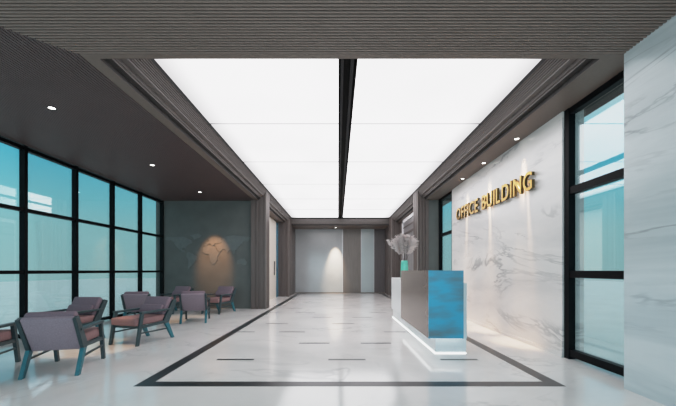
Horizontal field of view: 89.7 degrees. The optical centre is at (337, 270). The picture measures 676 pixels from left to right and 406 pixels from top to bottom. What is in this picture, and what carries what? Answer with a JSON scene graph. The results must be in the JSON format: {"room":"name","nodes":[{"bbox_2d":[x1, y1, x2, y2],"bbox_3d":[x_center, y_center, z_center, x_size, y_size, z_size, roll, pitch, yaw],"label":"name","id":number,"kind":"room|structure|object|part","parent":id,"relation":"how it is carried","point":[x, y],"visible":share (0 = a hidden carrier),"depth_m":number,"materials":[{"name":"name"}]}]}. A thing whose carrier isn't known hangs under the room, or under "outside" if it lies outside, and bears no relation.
{"room":"lobby","nodes":[
{"label":"lobby","id":0,"kind":"room"},
{"bbox_2d":[0,137,163,338],"bbox_3d":[-5.550,-0.500,4.237,0.100,3.400,13.009,0,0,0],"label":"window","id":1,"kind":"structure","parent":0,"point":[23,271],"depth_m":7.15,"materials":[{"name":"black metal"}]},
{"bbox_2d":[156,200,250,307],"bbox_3d":[-4.025,-0.600,10.840,3.450,3.600,0.200,0,0,0],"label":"wall","id":2,"kind":"structure","parent":0,"point":[219,219],"depth_m":10.74,"materials":[{"name":"paint"}]},
{"bbox_2d":[165,234,250,268],"bbox_3d":[-4.078,-0.599,10.730,2.813,1.123,0.016,0,0,0],"label":"world map","id":3,"kind":"object","parent":2,"relation":"attached to","point":[232,243],"visible":0.98,"depth_m":10.72},
{"bbox_2d":[251,192,268,308],"bbox_3d":[-2.474,-0.650,10.842,0.492,3.700,0.516,0,0,0],"label":"trim","id":4,"kind":"structure","parent":2,"relation":"attached to","point":[259,208],"depth_m":10.59,"materials":[{"name":"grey wood"}]},
{"bbox_2d":[0,293,664,405],"bbox_3d":[-1.150,1.260,7.900,9.200,0.120,21.000,0,0,0],"label":"floor","id":5,"kind":"structure","parent":0,"point":[276,351],"depth_m":4.12,"materials":[{"name":"tile"}]},
{"bbox_2d":[0,322,20,361],"bbox_3d":[-4.349,0.834,3.996,0.594,0.732,0.877,0,0,-15],"label":"lounge chair","id":6,"kind":"object","parent":5,"relation":"on","point":[7,336],"visible":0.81,"depth_m":4.35,"materials":[{"name":"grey wood"}]},
{"bbox_2d":[0,329,11,341],"bbox_3d":[-4.380,0.825,4.111,0.496,0.120,0.630,0,0,-15],"label":"seat cushion","id":7,"kind":"object","parent":6,"relation":"on","point":[5,334],"depth_m":4.29,"materials":[{"name":"fabric"}]},
{"bbox_3d":[-4.364,0.945,4.053,0.562,0.160,0.650,0,0,-15],"label":"seat frame","id":8,"kind":"part","parent":6,"relation":"part of","materials":[{"name":"teal wood"}]},
{"bbox_3d":[-4.096,0.682,4.076,0.064,0.035,0.675,0,0,-15],"label":"armrest","id":9,"kind":"part","parent":6,"relation":"part of","materials":[{"name":"teal wood"}]},
{"bbox_3d":[-4.187,0.950,4.416,0.042,0.500,0.148,0,0,-15],"label":"leg","id":10,"kind":"part","parent":6,"relation":"part of","materials":[{"name":"teal wood"}]},
{"bbox_2d":[15,311,105,379],"bbox_3d":[-3.339,0.834,4.166,0.594,0.732,0.878,0,0,-16],"label":"lounge chair","id":11,"kind":"object","parent":5,"relation":"on","point":[45,332],"visible":1,"depth_m":3.88,"materials":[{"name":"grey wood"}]},
{"bbox_3d":[-3.514,0.720,3.816,0.040,0.408,0.302,0,0,-16],"label":"post","id":12,"kind":"part","parent":11,"relation":"part of","materials":[{"name":"teal wood"}]},
{"bbox_3d":[-3.519,1.055,3.832,0.044,0.290,0.216,0,0,-16],"label":"leg","id":13,"kind":"part","parent":11,"relation":"part of","materials":[{"name":"teal wood"}]},
{"bbox_2d":[24,311,77,317],"bbox_3d":[-3.269,0.628,3.922,0.496,0.320,0.233,0,0,-16],"label":"cushion","id":14,"kind":"object","parent":11,"relation":"on","point":[59,313],"depth_m":3.83,"materials":[{"name":"fabric"}]},
{"bbox_3d":[-3.694,0.950,4.443,0.042,0.500,0.148,0,0,-16],"label":"leg","id":15,"kind":"part","parent":11,"relation":"part of","materials":[{"name":"teal wood"}]},
{"bbox_3d":[-3.355,0.945,4.223,0.562,0.160,0.650,0,0,-16],"label":"seat frame","id":16,"kind":"part","parent":11,"relation":"part of","materials":[{"name":"teal wood"}]},
{"bbox_3d":[-3.005,0.720,3.962,0.040,0.408,0.302,0,0,-16],"label":"post","id":17,"kind":"part","parent":11,"relation":"part of","materials":[{"name":"teal wood"}]},
{"bbox_3d":[-3.009,1.055,3.978,0.044,0.290,0.216,0,0,-16],"label":"leg","id":18,"kind":"part","parent":11,"relation":"part of","materials":[{"name":"teal wood"}]},
{"bbox_2d":[84,327,98,340],"bbox_3d":[-3.372,0.825,4.280,0.496,0.120,0.630,0,0,-16],"label":"seat cushion","id":19,"kind":"object","parent":11,"relation":"on","point":[91,333],"depth_m":4.36,"materials":[{"name":"fabric"}]},
{"bbox_3d":[-3.087,0.682,4.250,0.064,0.035,0.675,0,0,-16],"label":"armrest","id":20,"kind":"part","parent":11,"relation":"part of","materials":[{"name":"teal wood"}]},
{"bbox_3d":[-3.184,0.950,4.589,0.042,0.500,0.148,0,0,-16],"label":"leg","id":21,"kind":"part","parent":11,"relation":"part of","materials":[{"name":"teal wood"}]},
{"bbox_2d":[43,297,107,337],"bbox_3d":[-4.470,0.834,5.724,0.594,0.732,0.878,0,0,5],"label":"lounge chair","id":22,"kind":"object","parent":5,"relation":"on","point":[89,309],"visible":0.44,"depth_m":5.88,"materials":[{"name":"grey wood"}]},
{"bbox_3d":[-4.735,0.682,5.736,0.064,0.035,0.675,0,0,5],"label":"armrest","id":23,"kind":"part","parent":22,"relation":"part of","materials":[{"name":"teal wood"}]},
{"bbox_2d":[66,305,93,312],"bbox_3d":[-4.457,0.663,5.869,0.450,0.139,0.105,0,0,5],"label":"lumbar cushion","id":24,"kind":"object","parent":22,"relation":"on","point":[71,307],"depth_m":5.85,"materials":[{"name":"fabric"}]},
{"bbox_2d":[78,315,94,323],"bbox_3d":[-4.480,0.825,5.605,0.496,0.120,0.630,0,0,5],"label":"seat cushion","id":25,"kind":"object","parent":22,"relation":"on","point":[85,319],"depth_m":5.73,"materials":[{"name":"fabric"}]},
{"bbox_2d":[71,297,101,315],"bbox_3d":[-4.447,0.628,5.977,0.496,0.320,0.233,0,0,5],"label":"cushion","id":26,"kind":"object","parent":22,"relation":"on","point":[79,303],"depth_m":5.94,"materials":[{"name":"fabric"}]},
{"bbox_3d":[-4.207,0.682,5.689,0.064,0.035,0.675,0,0,5],"label":"armrest","id":27,"kind":"part","parent":22,"relation":"part of","materials":[{"name":"teal wood"}]},
{"bbox_3d":[-4.181,0.720,5.988,0.040,0.408,0.302,0,0,5],"label":"post","id":28,"kind":"part","parent":22,"relation":"part of","materials":[{"name":"teal wood"}]},
{"bbox_2d":[121,291,150,323],"bbox_3d":[-4.559,0.834,7.896,0.594,0.732,0.877,0,0,-13],"label":"lounge chair","id":29,"kind":"object","parent":5,"relation":"on","point":[135,299],"visible":0.48,"depth_m":7.55,"materials":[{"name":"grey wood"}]},
{"bbox_3d":[-4.753,0.720,7.556,0.040,0.408,0.302,0,0,-13],"label":"post","id":30,"kind":"part","parent":29,"relation":"part of","materials":[{"name":"teal wood"}]},
{"bbox_2d":[124,291,148,293],"bbox_3d":[-4.502,0.628,7.648,0.496,0.320,0.233,0,0,-13],"label":"cushion","id":31,"kind":"object","parent":29,"relation":"on","point":[134,292],"depth_m":7.56,"materials":[{"name":"fabric"}]},
{"bbox_2d":[108,296,176,346],"bbox_3d":[-3.319,0.834,5.834,0.594,0.732,0.878,0,0,15],"label":"lounge chair","id":32,"kind":"object","parent":5,"relation":"on","point":[156,310],"visible":1,"depth_m":5.77,"materials":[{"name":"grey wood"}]},
{"bbox_3d":[-3.669,0.950,5.551,0.042,0.500,0.148,0,0,15],"label":"leg","id":33,"kind":"part","parent":32,"relation":"part of","materials":[{"name":"teal wood"}]},
{"bbox_3d":[-3.578,0.682,5.891,0.064,0.035,0.675,0,0,15],"label":"armrest","id":34,"kind":"part","parent":32,"relation":"part of","materials":[{"name":"teal wood"}]},
{"bbox_2d":[111,314,163,325],"bbox_3d":[-3.350,0.825,5.719,0.496,0.120,0.630,0,0,15],"label":"seat cushion","id":35,"kind":"object","parent":32,"relation":"on","point":[155,319],"depth_m":5.53,"materials":[{"name":"fabric"}]},
{"bbox_3d":[-3.157,0.950,5.414,0.042,0.500,0.148,0,0,15],"label":"leg","id":36,"kind":"part","parent":32,"relation":"part of","materials":[{"name":"teal wood"}]},
{"bbox_3d":[-3.334,0.945,5.777,0.562,0.160,0.650,0,0,15],"label":"seat frame","id":37,"kind":"part","parent":32,"relation":"part of","materials":[{"name":"teal wood"}]},
{"bbox_3d":[-3.505,1.055,6.164,0.044,0.290,0.216,0,0,15],"label":"leg","id":38,"kind":"part","parent":32,"relation":"part of","materials":[{"name":"teal wood"}]},
{"bbox_2d":[139,304,162,312],"bbox_3d":[-3.281,0.663,5.975,0.450,0.139,0.105,0,0,15],"label":"lumbar cushion","id":39,"kind":"object","parent":32,"relation":"on","point":[144,307],"depth_m":5.95,"materials":[{"name":"fabric"}]},
{"bbox_3d":[-3.066,0.682,5.754,0.064,0.035,0.675,0,0,15],"label":"armrest","id":40,"kind":"part","parent":32,"relation":"part of","materials":[{"name":"teal wood"}]},
{"bbox_2d":[144,296,171,314],"bbox_3d":[-3.253,0.628,6.080,0.496,0.320,0.233,0,0,15],"label":"cushion","id":41,"kind":"object","parent":32,"relation":"on","point":[151,302],"depth_m":6.02,"materials":[{"name":"fabric"}]},
{"bbox_3d":[-2.993,1.055,6.027,0.044,0.290,0.216,0,0,15],"label":"leg","id":42,"kind":"part","parent":32,"relation":"part of","materials":[{"name":"teal wood"}]},
{"bbox_3d":[-2.988,0.720,6.044,0.040,0.408,0.302,0,0,15],"label":"post","id":43,"kind":"part","parent":32,"relation":"part of","materials":[{"name":"teal wood"}]},
{"bbox_2d":[158,286,193,313],"bbox_3d":[-4.689,0.834,9.804,0.594,0.732,0.878,0,0,15],"label":"lounge chair","id":44,"kind":"object","parent":5,"relation":"on","point":[178,290],"visible":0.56,"depth_m":9.97,"materials":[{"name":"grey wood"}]},
{"bbox_2d":[172,291,181,295],"bbox_3d":[-4.651,0.663,9.945,0.450,0.139,0.105,0,0,15],"label":"lumbar cushion","id":45,"kind":"object","parent":44,"relation":"on","point":[174,292],"depth_m":9.94,"materials":[{"name":"fabric"}]},
{"bbox_2d":[172,286,190,296],"bbox_3d":[-4.623,0.628,10.050,0.496,0.320,0.233,0,0,15],"label":"cushion","id":46,"kind":"object","parent":44,"relation":"on","point":[178,289],"depth_m":10.02,"materials":[{"name":"fabric"}]},
{"bbox_2d":[179,291,209,323],"bbox_3d":[-3.369,0.834,8.036,0.594,0.732,0.877,0,0,-15],"label":"lounge chair","id":47,"kind":"object","parent":5,"relation":"on","point":[189,300],"visible":1,"depth_m":7.73,"materials":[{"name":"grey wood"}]},
{"bbox_3d":[-3.555,1.055,7.706,0.044,0.290,0.216,0,0,-15],"label":"leg","id":48,"kind":"part","parent":47,"relation":"part of","materials":[{"name":"teal wood"}]},
{"bbox_3d":[-3.550,0.720,7.689,0.040,0.408,0.302,0,0,-15],"label":"post","id":49,"kind":"part","parent":47,"relation":"part of","materials":[{"name":"teal wood"}]},
{"bbox_2d":[181,291,204,293],"bbox_3d":[-3.303,0.628,7.790,0.496,0.320,0.233,0,0,-15],"label":"cushion","id":50,"kind":"object","parent":47,"relation":"on","point":[183,292],"depth_m":7.69,"materials":[{"name":"fabric"}]},
{"bbox_3d":[-3.038,0.720,7.826,0.040,0.408,0.302,0,0,-15],"label":"post","id":51,"kind":"part","parent":47,"relation":"part of","materials":[{"name":"teal wood"}]},
{"bbox_3d":[-3.207,0.950,8.456,0.042,0.500,0.148,0,0,-15],"label":"leg","id":52,"kind":"part","parent":47,"relation":"part of","materials":[{"name":"teal wood"}]},
{"bbox_2d":[201,286,236,314],"bbox_3d":[-3.389,0.834,9.734,0.594,0.732,0.878,0,0,15],"label":"lounge chair","id":53,"kind":"object","parent":5,"relation":"on","point":[224,294],"visible":0.91,"depth_m":9.83,"materials":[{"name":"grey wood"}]},
{"bbox_3d":[-3.227,0.950,9.314,0.042,0.500,0.148,0,0,15],"label":"leg","id":54,"kind":"part","parent":53,"relation":"part of","materials":[{"name":"teal wood"}]},
{"bbox_2d":[210,297,230,302],"bbox_3d":[-3.420,0.825,9.619,0.496,0.120,0.630,0,0,15],"label":"seat cushion","id":55,"kind":"object","parent":53,"relation":"on","point":[212,299],"depth_m":9.42,"materials":[{"name":"fabric"}]},
{"bbox_3d":[-3.404,0.945,9.677,0.562,0.160,0.650,0,0,15],"label":"seat frame","id":56,"kind":"part","parent":53,"relation":"part of","materials":[{"name":"teal wood"}]},
{"bbox_2d":[215,291,229,295],"bbox_3d":[-3.351,0.663,9.875,0.450,0.139,0.105,0,0,15],"label":"lumbar cushion","id":57,"kind":"object","parent":53,"relation":"on","point":[218,293],"depth_m":9.85,"materials":[{"name":"fabric"}]},
{"bbox_2d":[215,286,233,296],"bbox_3d":[-3.323,0.628,9.979,0.496,0.320,0.233,0,0,15],"label":"cushion","id":58,"kind":"object","parent":53,"relation":"on","point":[221,290],"depth_m":9.91,"materials":[{"name":"fabric"}]},
{"bbox_3d":[-3.058,0.720,9.944,0.040,0.408,0.302,0,0,15],"label":"post","id":59,"kind":"part","parent":53,"relation":"part of","materials":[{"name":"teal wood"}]},
{"bbox_2d":[217,294,477,359],"bbox_3d":[-0.045,1.199,10.790,3.850,0.001,12.480,0,0,0],"label":"trim","id":60,"kind":"structure","parent":5,"relation":"on","point":[305,294],"depth_m":5.59,"materials":[{"name":"black stone"}]},
{"bbox_2d":[135,293,563,385],"bbox_3d":[0.120,1.199,10.760,4.480,0.001,14.480,0,0,0],"label":"trim","id":61,"kind":"structure","parent":5,"relation":"on","point":[151,381],"depth_m":3.64,"materials":[{"name":"black stone"}]},
{"bbox_2d":[392,271,466,353],"bbox_3d":[1.571,0.600,6.800,0.568,1.200,3.940,0,0,0],"label":"reception desk","id":62,"kind":"object","parent":5,"relation":"on","point":[431,305],"visible":1,"depth_m":4.91,"materials":[{"name":"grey metal"}]},
{"bbox_2d":[401,260,407,270],"bbox_3d":[1.475,-0.020,7.550,0.170,0.400,0.170,0,0,0],"label":"vase","id":63,"kind":"object","parent":62,"relation":"on","point":[404,264],"visible":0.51,"depth_m":7.48,"materials":[{"name":"teal ceramic"}]},
{"bbox_2d":[386,239,400,261],"bbox_3d":[1.259,-0.288,7.572,0.419,0.815,0.146,0,0,-13],"label":"stem","id":64,"kind":"object","parent":63,"relation":"in","point":[387,240],"visible":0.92,"depth_m":7.55,"materials":[{"name":"grey plant"}]},
{"bbox_2d":[391,238,403,257],"bbox_3d":[1.307,-0.299,7.498,0.348,0.837,0.329,0,0,0],"label":"stem","id":65,"kind":"object","parent":63,"relation":"in","point":[395,244],"visible":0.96,"depth_m":7.47,"materials":[{"name":"grey plant"}]},
{"bbox_2d":[398,233,409,249],"bbox_3d":[1.449,-0.349,7.455,0.316,0.938,0.340,0,0,22],"label":"stem","id":66,"kind":"object","parent":63,"relation":"in","point":[404,238],"visible":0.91,"depth_m":7.42,"materials":[{"name":"grey plant"}]},
{"bbox_2d":[401,239,415,256],"bbox_3d":[1.542,-0.296,7.436,0.336,0.832,0.322,0,0,0],"label":"stem","id":67,"kind":"object","parent":63,"relation":"in","point":[411,242],"visible":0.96,"depth_m":7.42,"materials":[{"name":"grey plant"}]},
{"bbox_2d":[407,238,418,257],"bbox_3d":[1.644,-0.312,7.602,0.372,0.864,0.334,0,0,0],"label":"stem","id":68,"kind":"object","parent":63,"relation":"in","point":[416,240],"visible":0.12,"depth_m":7.57,"materials":[{"name":"grey plant"}]},
{"bbox_3d":[1.534,0.483,5.896,0.495,0.967,2.108,0,0,0],"label":"raised panel","id":69,"kind":"part","parent":62,"relation":"part of","materials":[{"name":"brown metal"}]},
{"bbox_3d":[1.536,0.483,4.836,0.497,0.967,0.012,0,0,0],"label":"panel","id":70,"kind":"part","parent":62,"relation":"part of","materials":[{"name":"blue metal"}]},
{"bbox_2d":[0,0,675,228],"bbox_3d":[-0.950,-2.474,7.950,9.500,0.552,21.100,0,0,0],"label":"ceiling","id":71,"kind":"structure","parent":0,"point":[51,51],"depth_m":3.37,"materials":[{"name":"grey wood"}]},
{"bbox_2d":[211,59,477,209],"bbox_3d":[0.120,-2.583,10.055,4.800,0.035,12.610,0,0,0],"label":"trim","id":72,"kind":"structure","parent":71,"relation":"attached to","point":[338,59],"depth_m":5.93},
{"bbox_2d":[155,59,337,122],"bbox_3d":[-1.103,-2.546,4.847,2.215,0.008,2.054,0,0,0],"label":"ceiling light panel","id":73,"kind":"object","parent":72,"relation":"attached to","point":[222,90],"visible":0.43,"depth_m":4.72,"materials":[{"name":"white plastic"}]},
{"bbox_2d":[211,124,337,161],"bbox_3d":[-1.103,-2.546,6.932,2.215,0.008,2.012,0,0,0],"label":"ceiling light panel","id":74,"kind":"object","parent":72,"relation":"attached to","point":[250,142],"visible":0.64,"depth_m":6.65,"materials":[{"name":"white plastic"}]},
{"bbox_2d":[244,162,337,183],"bbox_3d":[-1.103,-2.546,8.997,2.215,0.008,1.990,0,0,0],"label":"ceiling light panel","id":75,"kind":"object","parent":72,"relation":"attached to","point":[266,172],"visible":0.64,"depth_m":8.82,"materials":[{"name":"white plastic"}]},
{"bbox_2d":[263,184,337,198],"bbox_3d":[-1.103,-2.546,11.062,2.215,0.008,1.988,0,0,0],"label":"ceiling light panel","id":76,"kind":"object","parent":72,"relation":"attached to","point":[279,191],"visible":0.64,"depth_m":10.94,"materials":[{"name":"white plastic"}]},
{"bbox_2d":[276,199,337,208],"bbox_3d":[-1.103,-2.546,13.147,2.215,0.008,2.006,0,0,0],"label":"ceiling light panel","id":77,"kind":"object","parent":72,"relation":"attached to","point":[285,203],"visible":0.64,"depth_m":12.90,"materials":[{"name":"white plastic"}]},
{"bbox_2d":[286,210,337,216],"bbox_3d":[-1.103,-2.546,15.252,2.215,0.008,2.004,0,0,0],"label":"ceiling light panel","id":78,"kind":"object","parent":72,"relation":"attached to","point":[293,213],"visible":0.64,"depth_m":15.16,"materials":[{"name":"white plastic"}]},
{"bbox_2d":[338,59,357,217],"bbox_3d":[0.120,-2.531,10.050,0.226,0.063,12.500,0,0,0],"label":"ceiling track","id":79,"kind":"object","parent":72,"relation":"attached to","point":[347,67],"visible":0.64,"depth_m":5.60,"materials":[{"name":"black metal"}]},
{"bbox_3d":[0.052,-2.535,10.050,0.035,0.030,12.500,0,0,0],"label":"rail","id":80,"kind":"part","parent":79,"relation":"part of","materials":[{"name":"black metal"}]},
{"bbox_3d":[0.175,-2.535,10.050,0.040,0.030,12.500,0,0,0],"label":"rail","id":81,"kind":"part","parent":79,"relation":"part of","materials":[{"name":"black metal"}]},
{"bbox_2d":[343,210,395,216],"bbox_3d":[1.343,-2.546,15.252,2.215,0.008,2.004,0,0,0],"label":"ceiling light panel","id":82,"kind":"object","parent":72,"relation":"attached to","point":[346,213],"visible":0.86,"depth_m":15.16,"materials":[{"name":"white plastic"}]},
{"bbox_2d":[344,199,405,208],"bbox_3d":[1.343,-2.546,13.147,2.215,0.008,2.006,0,0,0],"label":"ceiling light panel","id":83,"kind":"object","parent":72,"relation":"attached to","point":[348,203],"visible":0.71,"depth_m":12.90,"materials":[{"name":"white plastic"}]},
{"bbox_2d":[345,184,420,198],"bbox_3d":[1.343,-2.546,11.062,2.215,0.008,1.988,0,0,0],"label":"ceiling light panel","id":84,"kind":"object","parent":72,"relation":"attached to","point":[353,191],"visible":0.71,"depth_m":10.94,"materials":[{"name":"white plastic"}]},
{"bbox_2d":[346,162,441,183],"bbox_3d":[1.343,-2.546,8.997,2.215,0.008,1.990,0,0,0],"label":"ceiling light panel","id":85,"kind":"object","parent":72,"relation":"attached to","point":[357,172],"visible":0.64,"depth_m":8.82,"materials":[{"name":"white plastic"}]},
{"bbox_2d":[348,124,478,161],"bbox_3d":[1.343,-2.546,6.932,2.215,0.008,2.012,0,0,0],"label":"ceiling light panel","id":86,"kind":"object","parent":72,"relation":"attached to","point":[368,142],"visible":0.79,"depth_m":6.65,"materials":[{"name":"white plastic"}]},
{"bbox_2d":[352,59,540,122],"bbox_3d":[1.343,-2.546,4.847,2.215,0.008,2.054,0,0,0],"label":"ceiling light panel","id":87,"kind":"object","parent":72,"relation":"attached to","point":[386,90],"visible":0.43,"depth_m":4.72,"materials":[{"name":"white plastic"}]},
{"bbox_2d":[100,59,598,224],"bbox_3d":[0.120,-2.399,10.055,5.194,0.402,13.044,0,0,0],"label":"trim","id":88,"kind":"structure","parent":71,"relation":"attached to","point":[146,77],"depth_m":5.29,"materials":[{"name":"metal"}]},
{"bbox_2d":[295,229,384,291],"bbox_3d":[0.200,-0.600,18.183,6.800,3.600,0.235,0,0,0],"label":"wall","id":89,"kind":"structure","parent":0,"point":[326,260],"depth_m":18.07,"materials":[{"name":"grey paint"}]},
{"bbox_2d":[278,219,294,296],"bbox_3d":[-2.664,-0.650,16.882,0.832,3.700,2.436,0,0,0],"label":"trim","id":90,"kind":"structure","parent":89,"relation":"attached to","point":[286,231],"depth_m":15.70,"materials":[{"name":"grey wood"}]},
{"bbox_2d":[295,292,384,292],"bbox_3d":[0.125,1.180,18.058,5.250,0.040,0.015,0,0,0],"label":"baseboard","id":91,"kind":"structure","parent":89,"relation":"attached to","point":[295,292],"depth_m":18.05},
{"bbox_2d":[400,222,401,276],"bbox_3d":[2.960,-0.600,13.400,0.200,3.600,4.600,0,0,0],"label":"wall","id":92,"kind":"structure","parent":0,"point":[400,222],"depth_m":15.56,"materials":[{"name":"brown wood"}]},
{"bbox_2d":[385,218,399,295],"bbox_3d":[2.894,-0.650,16.882,0.852,3.700,2.436,0,0,0],"label":"trim","id":93,"kind":"structure","parent":92,"relation":"attached to","point":[392,261],"depth_m":15.99,"materials":[{"name":"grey wood"}]},
{"bbox_2d":[402,212,412,270],"bbox_3d":[2.830,-0.490,13.150,0.060,3.380,3.500,0,0,0],"label":"door","id":94,"kind":"structure","parent":92,"relation":"in","point":[407,223],"depth_m":13.55,"materials":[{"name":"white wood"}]},
{"bbox_3d":[2.835,-1.760,13.120,0.050,0.520,3.160,0,0,0],"label":"transom panel","id":95,"kind":"part","parent":94,"relation":"part of","materials":[{"name":"wood"}]},
{"bbox_2d":[429,200,438,270],"bbox_3d":[3.015,-0.600,10.830,0.470,3.600,0.540,0,0,0],"label":"wall","id":96,"kind":"structure","parent":0,"point":[433,204],"depth_m":10.56,"materials":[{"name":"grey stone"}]},
{"bbox_2d":[413,191,428,270],"bbox_3d":[2.634,-0.650,10.817,0.372,3.700,0.566,0,0,0],"label":"trim","id":97,"kind":"structure","parent":96,"relation":"attached to","point":[420,205],"depth_m":10.54,"materials":[{"name":"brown wood"}]},
{"bbox_2d":[452,109,583,356],"bbox_3d":[3.250,-0.550,6.975,0.300,3.500,4.550,0,0,0],"label":"wall","id":98,"kind":"structure","parent":0,"point":[510,253],"depth_m":5.65,"materials":[{"name":"white stone"}]},
{"bbox_2d":[439,191,451,270],"bbox_3d":[3.170,-0.502,9.905,0.100,3.405,1.310,0,0,0],"label":"window","id":99,"kind":"structure","parent":98,"relation":"in","point":[441,234],"depth_m":10.46,"materials":[{"name":"black metal"}]},
{"bbox_2d":[456,171,534,219],"bbox_3d":[3.061,-1.420,7.000,0.081,0.300,3.400,0,0,0],"label":"wall sign","id":100,"kind":"object","parent":98,"relation":"attached to","point":[514,185],"visible":1,"depth_m":6.40,"materials":[{"name":"gold metal"}]},
{"bbox_2d":[467,318,561,356],"bbox_3d":[3.094,1.170,6.975,0.012,0.060,4.550,0,0,0],"label":"baseboard","id":101,"kind":"structure","parent":98,"relation":"attached to","point":[536,345],"depth_m":5.74,"materials":[{"name":"white stone"}]},
{"bbox_2d":[564,70,623,376],"bbox_3d":[3.165,-0.506,4.076,0.090,3.412,1.248,0,0,0],"label":"window","id":102,"kind":"structure","parent":98,"relation":"in","point":[570,189],"depth_m":4.60,"materials":[{"name":"black metal"}]},
{"bbox_2d":[624,15,675,405],"bbox_3d":[3.205,-0.510,0.430,0.590,3.420,6.060,0,0,0],"label":"wall pier","id":103,"kind":"object","parent":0,"point":[650,65],"visible":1,"depth_m":3.16,"materials":[{"name":"stone"}]},
{"bbox_3d":[-2.900,-0.600,13.400,0.200,3.600,4.600,0,0,0],"label":"wall","id":104,"kind":"structure","parent":0,"visible":0},
{"bbox_2d":[269,217,277,299],"bbox_3d":[-2.760,-0.480,13.545,0.080,3.360,4.290,0,0,0],"label":"door","id":105,"kind":"structure","parent":104,"relation":"in","point":[273,225],"depth_m":14.49,"materials":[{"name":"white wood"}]},
{"label":"outside","id":106,"kind":"structure","parent":0,"visible":0},
{"bbox_2d":[0,278,623,364],"bbox_3d":[0.000,1.420,10.000,80.000,0.160,100.000,0,0,0],"label":"ground","id":107,"kind":"structure","parent":106,"point":[603,298],"depth_m":15.19,"materials":[{"name":"stone"}]}
]}

